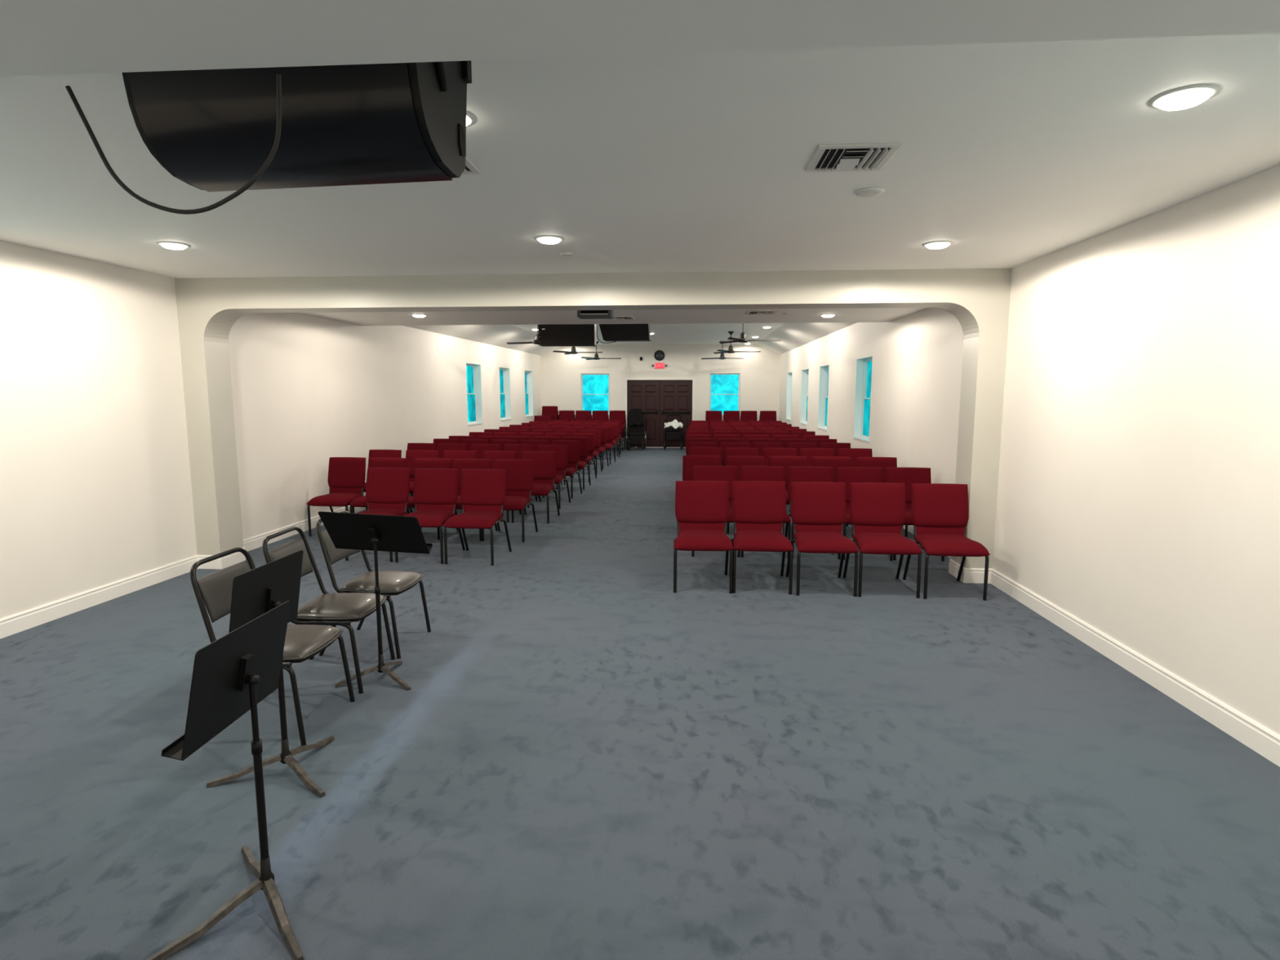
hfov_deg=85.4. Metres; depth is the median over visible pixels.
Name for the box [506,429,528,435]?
padded chair
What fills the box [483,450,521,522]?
padded chair
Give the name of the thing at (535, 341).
ceiling fan
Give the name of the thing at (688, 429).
padded chair
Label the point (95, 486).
wall
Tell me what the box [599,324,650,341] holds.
loudspeaker
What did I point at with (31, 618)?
baseboard
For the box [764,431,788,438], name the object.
padded chair
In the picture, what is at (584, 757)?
floor
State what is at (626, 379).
door frame
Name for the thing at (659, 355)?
wall clock
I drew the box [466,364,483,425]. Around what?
window
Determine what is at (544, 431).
padded chair
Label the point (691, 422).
padded chair
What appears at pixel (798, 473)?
padded chair
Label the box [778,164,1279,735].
wall
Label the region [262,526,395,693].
banquet chair
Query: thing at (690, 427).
padded chair
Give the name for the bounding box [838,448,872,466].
padded chair
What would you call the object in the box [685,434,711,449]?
padded chair
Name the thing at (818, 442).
padded chair
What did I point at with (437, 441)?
padded chair
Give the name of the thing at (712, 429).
padded chair
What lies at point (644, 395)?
door
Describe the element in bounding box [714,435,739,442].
padded chair
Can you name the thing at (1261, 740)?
baseboard
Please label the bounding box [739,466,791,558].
padded chair
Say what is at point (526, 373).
window
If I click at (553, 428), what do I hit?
padded chair
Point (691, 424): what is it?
padded chair
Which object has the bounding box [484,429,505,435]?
padded chair
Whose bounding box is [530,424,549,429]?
padded chair
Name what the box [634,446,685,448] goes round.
threshold
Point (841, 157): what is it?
ceiling vent
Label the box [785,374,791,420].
window
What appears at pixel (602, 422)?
padded chair
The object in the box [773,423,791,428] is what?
padded chair
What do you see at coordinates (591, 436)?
padded chair
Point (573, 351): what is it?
ceiling fan
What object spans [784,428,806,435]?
padded chair
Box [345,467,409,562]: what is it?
padded chair
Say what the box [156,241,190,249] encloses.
recessed light
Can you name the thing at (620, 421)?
padded chair
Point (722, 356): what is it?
ceiling fan
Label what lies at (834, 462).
padded chair
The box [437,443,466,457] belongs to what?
padded chair
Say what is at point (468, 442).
padded chair
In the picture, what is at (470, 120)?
recessed light
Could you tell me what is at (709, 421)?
padded chair
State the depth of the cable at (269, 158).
1.74 m
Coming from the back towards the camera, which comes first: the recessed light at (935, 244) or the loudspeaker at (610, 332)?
the loudspeaker at (610, 332)
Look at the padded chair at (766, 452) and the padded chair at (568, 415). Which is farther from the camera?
the padded chair at (568, 415)
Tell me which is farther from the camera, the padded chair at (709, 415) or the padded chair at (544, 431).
the padded chair at (709, 415)
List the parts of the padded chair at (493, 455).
backrest, leg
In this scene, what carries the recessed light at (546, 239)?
in the ceiling at (1014, 154)
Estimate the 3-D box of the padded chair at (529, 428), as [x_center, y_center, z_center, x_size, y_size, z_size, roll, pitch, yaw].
[-2.600,-0.762,16.017,0.504,0.907,0.637,1,7,9]
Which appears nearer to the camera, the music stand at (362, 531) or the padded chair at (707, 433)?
the music stand at (362, 531)
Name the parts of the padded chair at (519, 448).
backrest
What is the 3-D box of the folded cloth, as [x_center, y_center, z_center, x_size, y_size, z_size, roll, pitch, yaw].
[0.998,-1.668,20.665,0.570,0.282,0.230,1,7,4]
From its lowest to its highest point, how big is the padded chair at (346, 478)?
0.907 m
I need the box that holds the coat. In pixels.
[627,408,644,425]
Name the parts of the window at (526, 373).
pane, pane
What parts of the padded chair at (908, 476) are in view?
backrest, seat, backrest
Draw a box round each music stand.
[146,600,304,959]
[206,550,334,797]
[318,511,432,690]
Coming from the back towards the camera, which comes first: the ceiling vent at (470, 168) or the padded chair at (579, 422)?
the padded chair at (579, 422)
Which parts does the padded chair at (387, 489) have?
seat, backrest, frame, backrest, leg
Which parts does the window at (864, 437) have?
sill, sash, pane, sash, pane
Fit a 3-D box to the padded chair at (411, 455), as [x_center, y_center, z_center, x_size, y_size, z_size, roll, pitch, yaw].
[-3.062,0.058,9.524,0.504,0.907,0.637,1,7,6]
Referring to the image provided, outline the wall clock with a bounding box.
[653,350,664,360]
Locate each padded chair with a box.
[306,457,367,536]
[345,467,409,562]
[348,457,409,514]
[352,449,401,513]
[395,468,465,564]
[405,449,439,512]
[407,443,435,496]
[407,457,457,539]
[433,438,458,450]
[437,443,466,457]
[439,458,497,541]
[442,468,511,565]
[443,450,477,468]
[448,435,473,444]
[461,439,488,450]
[469,431,491,439]
[471,444,500,458]
[477,435,502,444]
[481,459,537,542]
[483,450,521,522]
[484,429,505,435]
[491,439,518,450]
[493,432,516,439]
[498,426,518,432]
[504,444,537,501]
[505,435,530,444]
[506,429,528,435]
[509,424,528,429]
[511,451,559,523]
[520,426,539,432]
[520,432,542,439]
[520,440,547,497]
[521,422,538,426]
[527,444,570,508]
[528,421,546,424]
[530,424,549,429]
[531,429,552,436]
[533,415,550,422]
[533,436,562,484]
[541,422,559,426]
[542,405,557,421]
[542,426,561,432]
[542,440,582,498]
[545,432,570,481]
[547,421,564,425]
[551,425,570,429]
[555,429,578,471]
[556,436,591,489]
[558,410,574,421]
[560,422,578,426]
[564,426,584,433]
[564,433,596,482]
[565,421,582,425]
[573,425,593,462]
[575,410,591,421]
[578,430,602,473]
[580,422,599,459]
[584,421,600,425]
[586,427,608,469]
[587,420,604,423]
[590,425,615,464]
[591,410,608,422]
[596,423,619,459]
[602,422,620,456]
[603,420,622,453]
[608,410,626,441]
[621,418,626,445]
[621,423,626,449]
[673,480,733,593]
[682,455,720,480]
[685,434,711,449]
[685,438,713,455]
[686,431,709,435]
[687,428,708,431]
[687,441,717,455]
[688,426,708,428]
[688,447,721,466]
[689,423,708,426]
[690,420,706,422]
[690,422,708,423]
[691,466,740,557]
[705,410,721,422]
[708,420,725,435]
[710,422,728,423]
[710,423,728,435]
[711,426,731,429]
[711,428,733,438]
[713,431,736,442]
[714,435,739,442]
[716,438,744,447]
[720,442,750,466]
[723,410,739,422]
[724,447,758,466]
[725,455,764,533]
[727,420,744,426]
[728,480,793,594]
[729,422,747,426]
[730,423,749,428]
[733,426,753,431]
[736,428,757,435]
[738,431,761,438]
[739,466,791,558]
[740,410,757,422]
[743,435,768,442]
[746,420,763,423]
[747,438,775,448]
[749,422,767,426]
[751,423,770,428]
[752,442,782,456]
[755,426,776,431]
[760,410,776,422]
[760,428,782,435]
[762,448,795,466]
[764,420,782,423]
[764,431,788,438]
[768,422,786,426]
[768,456,806,504]
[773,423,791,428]
[773,435,798,442]
[777,439,806,448]
[778,426,799,431]
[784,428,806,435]
[784,466,840,559]
[786,442,817,456]
[786,481,858,596]
[791,431,815,439]
[800,448,834,466]
[803,435,829,442]
[808,439,836,448]
[812,456,851,526]
[820,442,850,456]
[836,466,893,560]
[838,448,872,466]
[842,482,922,598]
[857,457,907,537]
[884,466,944,561]
[902,483,990,600]
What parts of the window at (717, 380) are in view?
sash, sash, pane, pane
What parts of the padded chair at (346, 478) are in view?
leg, seat, backrest, frame, backrest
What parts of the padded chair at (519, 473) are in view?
leg, backrest, seat, backrest, leg, frame, leg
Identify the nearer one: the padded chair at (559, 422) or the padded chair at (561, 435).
the padded chair at (561, 435)
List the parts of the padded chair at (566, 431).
backrest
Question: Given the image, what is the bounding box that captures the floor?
[0,447,1279,959]
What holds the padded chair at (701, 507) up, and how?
on the floor
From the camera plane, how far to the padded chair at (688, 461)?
8.81 m
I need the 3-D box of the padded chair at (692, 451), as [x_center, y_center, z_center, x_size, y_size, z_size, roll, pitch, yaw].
[0.940,-0.003,10.006,0.504,0.907,0.637,0,7,4]
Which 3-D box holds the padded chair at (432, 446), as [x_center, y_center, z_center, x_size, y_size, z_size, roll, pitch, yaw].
[-3.508,-0.113,10.878,0.504,0.907,0.637,1,7,9]
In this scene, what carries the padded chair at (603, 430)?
on the floor
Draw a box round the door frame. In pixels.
[625,377,694,447]
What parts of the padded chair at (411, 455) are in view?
seat, backrest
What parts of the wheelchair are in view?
seat, frame, backrest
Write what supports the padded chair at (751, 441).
on the floor
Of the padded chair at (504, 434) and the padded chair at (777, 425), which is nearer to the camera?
the padded chair at (504, 434)
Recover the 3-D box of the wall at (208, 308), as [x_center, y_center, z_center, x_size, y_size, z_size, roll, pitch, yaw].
[-0.682,-0.519,6.495,7.925,2.800,0.350,1,7,4]
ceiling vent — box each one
[461,155,480,174]
[608,315,634,320]
[746,310,777,315]
[805,142,902,172]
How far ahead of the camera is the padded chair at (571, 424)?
18.19 m
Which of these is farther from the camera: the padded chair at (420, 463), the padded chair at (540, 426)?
the padded chair at (540, 426)
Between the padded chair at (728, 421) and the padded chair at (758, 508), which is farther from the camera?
the padded chair at (728, 421)
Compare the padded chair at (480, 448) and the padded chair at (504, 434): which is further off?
the padded chair at (504, 434)
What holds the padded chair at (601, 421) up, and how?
on the floor
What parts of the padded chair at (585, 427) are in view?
backrest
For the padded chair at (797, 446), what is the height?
0.907 m
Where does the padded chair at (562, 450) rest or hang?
on the floor
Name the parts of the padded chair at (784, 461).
backrest, seat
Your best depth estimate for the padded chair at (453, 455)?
9.58 m
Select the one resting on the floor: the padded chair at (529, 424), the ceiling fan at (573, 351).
the padded chair at (529, 424)
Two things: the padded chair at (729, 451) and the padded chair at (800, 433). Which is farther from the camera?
the padded chair at (800, 433)
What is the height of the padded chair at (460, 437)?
0.907 m
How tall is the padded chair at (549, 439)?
0.907 m
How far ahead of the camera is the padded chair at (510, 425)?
17.23 m
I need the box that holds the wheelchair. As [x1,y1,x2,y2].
[626,413,646,449]
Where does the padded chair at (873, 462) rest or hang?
on the floor
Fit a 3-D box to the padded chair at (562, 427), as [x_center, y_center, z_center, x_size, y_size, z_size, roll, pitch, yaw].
[-1.978,-0.876,16.917,0.504,0.907,0.637,1,7,10]
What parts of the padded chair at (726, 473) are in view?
backrest, seat, backrest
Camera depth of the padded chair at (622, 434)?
20.63 m
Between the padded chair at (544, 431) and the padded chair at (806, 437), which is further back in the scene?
the padded chair at (544, 431)
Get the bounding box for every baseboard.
[0,493,410,639]
[903,524,1279,767]
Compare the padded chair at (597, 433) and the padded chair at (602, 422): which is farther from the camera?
the padded chair at (602, 422)
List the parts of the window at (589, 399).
sash, pane, pane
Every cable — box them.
[65,73,281,214]
[596,326,616,343]
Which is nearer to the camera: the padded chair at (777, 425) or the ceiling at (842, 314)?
the ceiling at (842, 314)
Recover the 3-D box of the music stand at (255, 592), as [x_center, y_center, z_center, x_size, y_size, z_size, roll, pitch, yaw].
[-1.655,0.839,3.047,0.491,0.971,0.542,-3,8,-19]
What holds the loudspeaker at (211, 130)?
hanging from the ceiling at (1014, 154)
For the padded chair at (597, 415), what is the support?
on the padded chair
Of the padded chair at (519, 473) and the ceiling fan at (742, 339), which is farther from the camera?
the ceiling fan at (742, 339)
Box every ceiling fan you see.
[506,324,538,344]
[552,346,602,354]
[581,341,621,359]
[701,343,744,359]
[713,331,760,353]
[719,323,781,343]
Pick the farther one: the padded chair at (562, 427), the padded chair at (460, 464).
the padded chair at (562, 427)
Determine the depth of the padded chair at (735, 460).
8.76 m
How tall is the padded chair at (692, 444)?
0.907 m
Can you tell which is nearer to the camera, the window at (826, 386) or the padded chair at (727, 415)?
the window at (826, 386)
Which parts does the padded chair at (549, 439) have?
backrest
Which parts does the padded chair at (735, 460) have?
leg, backrest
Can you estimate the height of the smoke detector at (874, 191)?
0.013 m
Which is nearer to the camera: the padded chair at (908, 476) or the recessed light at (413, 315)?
the padded chair at (908, 476)
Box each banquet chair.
[190,546,355,746]
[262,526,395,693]
[315,511,431,658]
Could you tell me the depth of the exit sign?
21.05 m
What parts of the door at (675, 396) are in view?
raised panel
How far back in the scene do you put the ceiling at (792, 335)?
15.96 m
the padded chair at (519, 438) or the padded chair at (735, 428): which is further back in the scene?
the padded chair at (735, 428)
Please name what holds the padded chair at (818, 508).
on the floor
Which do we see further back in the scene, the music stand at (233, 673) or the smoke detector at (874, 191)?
the smoke detector at (874, 191)
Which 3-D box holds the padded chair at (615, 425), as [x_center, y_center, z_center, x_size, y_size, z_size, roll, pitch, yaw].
[-0.828,-1.002,17.910,0.504,0.907,0.637,1,7,9]
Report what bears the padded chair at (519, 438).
on the floor
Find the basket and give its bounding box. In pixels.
[666,431,680,439]
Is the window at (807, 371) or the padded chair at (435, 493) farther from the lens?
the window at (807, 371)
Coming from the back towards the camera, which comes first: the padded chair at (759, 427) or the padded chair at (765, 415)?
the padded chair at (765, 415)
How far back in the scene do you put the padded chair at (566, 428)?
15.95 m
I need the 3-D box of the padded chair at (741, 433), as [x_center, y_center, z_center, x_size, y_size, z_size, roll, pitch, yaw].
[2.292,-0.547,14.316,0.504,0.907,0.637,0,7,3]
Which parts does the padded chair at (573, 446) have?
backrest, seat, leg, backrest, leg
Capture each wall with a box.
[0,240,541,618]
[174,268,1012,568]
[540,344,780,443]
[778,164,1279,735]
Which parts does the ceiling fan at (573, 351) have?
blade, blade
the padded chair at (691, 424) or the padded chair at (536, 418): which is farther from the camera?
the padded chair at (536, 418)
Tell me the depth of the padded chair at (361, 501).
8.51 m
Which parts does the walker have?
seat, frame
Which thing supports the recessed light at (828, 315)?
in the ceiling at (842, 314)
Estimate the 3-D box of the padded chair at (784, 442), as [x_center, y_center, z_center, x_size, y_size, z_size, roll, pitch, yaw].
[2.626,-0.238,11.866,0.504,0.907,0.637,0,7,4]
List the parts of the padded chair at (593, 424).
backrest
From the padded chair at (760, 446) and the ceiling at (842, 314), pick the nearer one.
the ceiling at (842, 314)
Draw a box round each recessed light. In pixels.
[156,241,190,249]
[410,314,426,317]
[466,111,475,126]
[534,235,564,244]
[819,313,835,317]
[922,240,952,248]
[1148,84,1219,111]
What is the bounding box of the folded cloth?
[663,419,683,428]
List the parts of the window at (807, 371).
sash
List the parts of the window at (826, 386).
sill, sash, pane, pane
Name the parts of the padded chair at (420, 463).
seat, backrest, leg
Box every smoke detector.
[560,252,573,256]
[855,186,884,197]
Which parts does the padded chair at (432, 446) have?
backrest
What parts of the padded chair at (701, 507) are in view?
leg, frame, backrest, backrest, seat, leg, leg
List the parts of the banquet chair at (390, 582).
leg, backrest, frame, leg, seat, seat, leg, leg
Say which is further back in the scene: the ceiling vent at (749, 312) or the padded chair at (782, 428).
the padded chair at (782, 428)
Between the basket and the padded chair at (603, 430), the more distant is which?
the basket
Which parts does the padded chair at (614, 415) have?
backrest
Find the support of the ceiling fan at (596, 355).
hanging from the ceiling at (792, 335)
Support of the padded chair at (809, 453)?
on the floor
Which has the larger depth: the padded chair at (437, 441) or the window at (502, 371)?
the window at (502, 371)
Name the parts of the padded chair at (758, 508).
leg, backrest, frame, backrest, seat, leg, leg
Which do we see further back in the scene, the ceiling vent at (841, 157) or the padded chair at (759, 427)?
the padded chair at (759, 427)
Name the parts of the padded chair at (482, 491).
leg, leg, seat, frame, backrest, backrest, leg, leg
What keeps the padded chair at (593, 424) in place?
on the floor
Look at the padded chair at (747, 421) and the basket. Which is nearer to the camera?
the padded chair at (747, 421)
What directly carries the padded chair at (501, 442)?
on the floor
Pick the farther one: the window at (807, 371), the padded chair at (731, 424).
the padded chair at (731, 424)
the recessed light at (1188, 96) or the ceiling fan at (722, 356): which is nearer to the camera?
the recessed light at (1188, 96)
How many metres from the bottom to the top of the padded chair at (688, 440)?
0.907 m
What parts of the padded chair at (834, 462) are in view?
backrest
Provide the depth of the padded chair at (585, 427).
16.94 m
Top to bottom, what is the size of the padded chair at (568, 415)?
0.907 m
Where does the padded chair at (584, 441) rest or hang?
on the floor
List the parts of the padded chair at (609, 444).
backrest, seat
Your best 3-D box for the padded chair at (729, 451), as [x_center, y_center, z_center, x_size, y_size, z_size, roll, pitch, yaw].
[1.460,0.005,9.948,0.504,0.907,0.637,1,7,5]
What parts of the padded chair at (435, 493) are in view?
leg, seat, frame, backrest, backrest, leg, leg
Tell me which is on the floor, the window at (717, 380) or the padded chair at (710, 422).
the padded chair at (710, 422)
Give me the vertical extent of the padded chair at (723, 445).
0.907 m
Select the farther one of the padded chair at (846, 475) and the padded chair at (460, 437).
the padded chair at (460, 437)
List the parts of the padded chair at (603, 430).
backrest, seat, leg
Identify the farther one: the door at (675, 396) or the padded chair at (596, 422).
the door at (675, 396)
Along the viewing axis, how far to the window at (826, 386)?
14.52 m
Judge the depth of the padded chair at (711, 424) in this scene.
17.79 m
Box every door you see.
[627,380,659,446]
[659,380,692,446]
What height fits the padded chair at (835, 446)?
0.907 m
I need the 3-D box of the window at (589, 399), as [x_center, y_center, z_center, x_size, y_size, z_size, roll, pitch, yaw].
[-1.375,-2.635,21.418,0.925,1.293,0.152,1,7,4]
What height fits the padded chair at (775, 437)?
0.907 m
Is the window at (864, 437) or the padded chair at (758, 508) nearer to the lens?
the padded chair at (758, 508)
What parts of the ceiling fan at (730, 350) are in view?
blade, blade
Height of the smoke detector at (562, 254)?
0.013 m
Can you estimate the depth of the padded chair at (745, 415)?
20.50 m
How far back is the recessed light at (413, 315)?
8.59 m
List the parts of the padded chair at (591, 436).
backrest, seat, leg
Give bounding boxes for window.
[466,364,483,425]
[499,368,511,421]
[524,371,533,417]
[581,373,609,415]
[709,373,740,416]
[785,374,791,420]
[800,369,808,425]
[817,365,828,431]
[853,357,872,442]
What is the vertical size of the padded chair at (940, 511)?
0.907 m
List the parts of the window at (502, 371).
pane, pane, sash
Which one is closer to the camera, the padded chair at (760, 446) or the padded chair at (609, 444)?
the padded chair at (760, 446)
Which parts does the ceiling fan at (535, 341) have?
blade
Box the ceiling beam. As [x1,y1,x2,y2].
[0,0,1279,76]
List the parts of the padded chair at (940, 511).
leg, leg, backrest, frame, backrest, seat, leg, leg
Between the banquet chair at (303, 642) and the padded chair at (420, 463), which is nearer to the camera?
the banquet chair at (303, 642)
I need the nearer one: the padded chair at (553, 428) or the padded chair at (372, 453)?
the padded chair at (372, 453)
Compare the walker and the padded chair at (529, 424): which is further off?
the walker
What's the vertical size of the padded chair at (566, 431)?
0.907 m
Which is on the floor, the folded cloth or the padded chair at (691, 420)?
the padded chair at (691, 420)
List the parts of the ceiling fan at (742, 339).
blade, blade, blade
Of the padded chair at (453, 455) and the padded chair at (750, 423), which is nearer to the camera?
the padded chair at (453, 455)
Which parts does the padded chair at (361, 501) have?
leg, seat, backrest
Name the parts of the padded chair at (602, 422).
backrest, leg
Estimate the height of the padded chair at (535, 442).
0.907 m
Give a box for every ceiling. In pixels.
[0,32,1279,278]
[301,307,927,325]
[404,322,856,355]
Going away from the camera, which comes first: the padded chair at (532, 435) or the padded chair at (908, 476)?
the padded chair at (908, 476)
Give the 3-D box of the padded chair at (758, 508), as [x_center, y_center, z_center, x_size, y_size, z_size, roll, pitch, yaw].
[1.063,0.486,6.138,0.504,0.907,0.637,1,7,5]
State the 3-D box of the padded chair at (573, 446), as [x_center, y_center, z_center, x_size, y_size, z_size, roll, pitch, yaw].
[-1.281,-0.186,11.457,0.504,0.907,0.637,1,7,10]
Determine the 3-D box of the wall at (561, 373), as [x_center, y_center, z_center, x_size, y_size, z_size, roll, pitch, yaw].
[0.427,-2.751,21.362,8.425,3.500,0.300,1,7,4]
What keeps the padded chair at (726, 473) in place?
on the floor
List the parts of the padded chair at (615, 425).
backrest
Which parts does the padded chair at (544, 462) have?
leg, backrest, seat, backrest, leg, leg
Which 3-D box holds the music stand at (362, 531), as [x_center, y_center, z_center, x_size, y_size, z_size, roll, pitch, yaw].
[-1.546,0.674,4.125,0.590,1.027,0.393,1,7,4]
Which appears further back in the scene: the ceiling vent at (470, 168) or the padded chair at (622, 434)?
the padded chair at (622, 434)
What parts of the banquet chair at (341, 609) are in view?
backrest, frame, seat, seat, leg, leg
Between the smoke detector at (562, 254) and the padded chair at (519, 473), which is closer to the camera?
the smoke detector at (562, 254)
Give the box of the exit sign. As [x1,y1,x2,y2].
[652,362,666,368]
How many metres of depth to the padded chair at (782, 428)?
16.31 m
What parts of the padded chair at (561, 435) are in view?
backrest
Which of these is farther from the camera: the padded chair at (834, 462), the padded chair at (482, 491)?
the padded chair at (834, 462)
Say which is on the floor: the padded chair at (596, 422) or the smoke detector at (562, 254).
the padded chair at (596, 422)
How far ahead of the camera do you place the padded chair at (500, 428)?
16.22 m
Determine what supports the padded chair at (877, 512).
on the floor
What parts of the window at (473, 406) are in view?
pane, sash, pane, sash, sill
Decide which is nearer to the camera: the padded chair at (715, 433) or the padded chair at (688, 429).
the padded chair at (715, 433)
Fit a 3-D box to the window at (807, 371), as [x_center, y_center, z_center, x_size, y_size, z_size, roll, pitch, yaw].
[3.984,-1.967,16.429,0.197,1.288,1.010,1,7,4]
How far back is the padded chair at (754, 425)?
17.70 m
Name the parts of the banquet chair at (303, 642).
backrest, frame, leg, seat, seat, leg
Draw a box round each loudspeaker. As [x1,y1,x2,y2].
[121,60,471,191]
[537,324,596,346]
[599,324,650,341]
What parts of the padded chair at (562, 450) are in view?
backrest, leg, seat, backrest, leg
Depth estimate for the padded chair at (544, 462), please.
9.42 m
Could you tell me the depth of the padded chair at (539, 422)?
19.29 m
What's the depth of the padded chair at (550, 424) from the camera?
18.28 m
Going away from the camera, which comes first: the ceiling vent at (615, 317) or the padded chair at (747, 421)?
the ceiling vent at (615, 317)
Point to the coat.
(636, 418)
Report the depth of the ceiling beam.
1.43 m
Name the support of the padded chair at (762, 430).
on the floor
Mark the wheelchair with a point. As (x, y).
(637, 433)
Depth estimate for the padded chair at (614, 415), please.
20.77 m
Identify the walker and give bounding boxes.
[663,413,683,449]
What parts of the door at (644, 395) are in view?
raised panel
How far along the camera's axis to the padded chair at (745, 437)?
13.10 m
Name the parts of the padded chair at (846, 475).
leg, seat, backrest, backrest, leg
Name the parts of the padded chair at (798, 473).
leg, leg, backrest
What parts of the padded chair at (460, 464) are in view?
seat, backrest, leg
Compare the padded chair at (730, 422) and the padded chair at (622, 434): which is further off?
the padded chair at (622, 434)
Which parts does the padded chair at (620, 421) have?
backrest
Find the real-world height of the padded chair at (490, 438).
0.907 m
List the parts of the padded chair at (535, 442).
backrest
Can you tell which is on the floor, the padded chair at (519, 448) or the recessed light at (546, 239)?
the padded chair at (519, 448)
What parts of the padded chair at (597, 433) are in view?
backrest, seat, leg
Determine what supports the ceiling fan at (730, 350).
hanging from the ceiling at (792, 335)
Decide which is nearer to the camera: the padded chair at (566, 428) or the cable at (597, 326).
the cable at (597, 326)
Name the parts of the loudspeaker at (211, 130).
handle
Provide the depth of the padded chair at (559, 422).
19.21 m
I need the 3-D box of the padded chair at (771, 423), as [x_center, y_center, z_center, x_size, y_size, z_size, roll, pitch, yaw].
[3.694,-1.077,18.506,0.504,0.907,0.637,1,7,5]
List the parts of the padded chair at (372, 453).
backrest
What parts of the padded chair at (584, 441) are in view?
backrest, seat, backrest, leg, leg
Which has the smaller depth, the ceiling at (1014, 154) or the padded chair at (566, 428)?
the ceiling at (1014, 154)
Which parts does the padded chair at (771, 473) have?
backrest, seat, leg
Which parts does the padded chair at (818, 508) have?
leg, leg, frame, backrest, backrest, seat, leg, leg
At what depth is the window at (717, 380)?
21.17 m
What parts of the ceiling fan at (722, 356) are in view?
blade, blade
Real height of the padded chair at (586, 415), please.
0.907 m
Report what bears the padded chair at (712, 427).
on the floor
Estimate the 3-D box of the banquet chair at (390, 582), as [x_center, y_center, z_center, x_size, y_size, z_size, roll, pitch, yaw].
[-1.790,0.677,4.682,0.566,0.894,0.525,1,7,5]
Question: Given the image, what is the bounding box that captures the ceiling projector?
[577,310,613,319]
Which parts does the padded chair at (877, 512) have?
leg, leg, backrest, frame, backrest, seat, leg, leg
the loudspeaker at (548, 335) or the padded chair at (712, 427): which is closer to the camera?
the loudspeaker at (548, 335)
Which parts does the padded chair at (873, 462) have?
backrest, leg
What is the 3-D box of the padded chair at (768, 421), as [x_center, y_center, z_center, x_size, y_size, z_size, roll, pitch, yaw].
[3.758,-1.202,19.496,0.504,0.907,0.637,1,7,5]
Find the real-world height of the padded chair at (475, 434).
0.907 m
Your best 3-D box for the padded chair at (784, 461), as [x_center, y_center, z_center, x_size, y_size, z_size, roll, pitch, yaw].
[1.848,0.174,8.607,0.504,0.907,0.637,1,7,4]
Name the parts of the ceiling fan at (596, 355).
blade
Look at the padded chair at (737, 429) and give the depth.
15.42 m
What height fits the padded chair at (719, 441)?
0.907 m
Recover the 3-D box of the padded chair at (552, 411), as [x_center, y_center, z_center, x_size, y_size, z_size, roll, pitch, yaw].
[-2.737,-1.759,20.791,0.504,0.907,0.637,1,7,4]

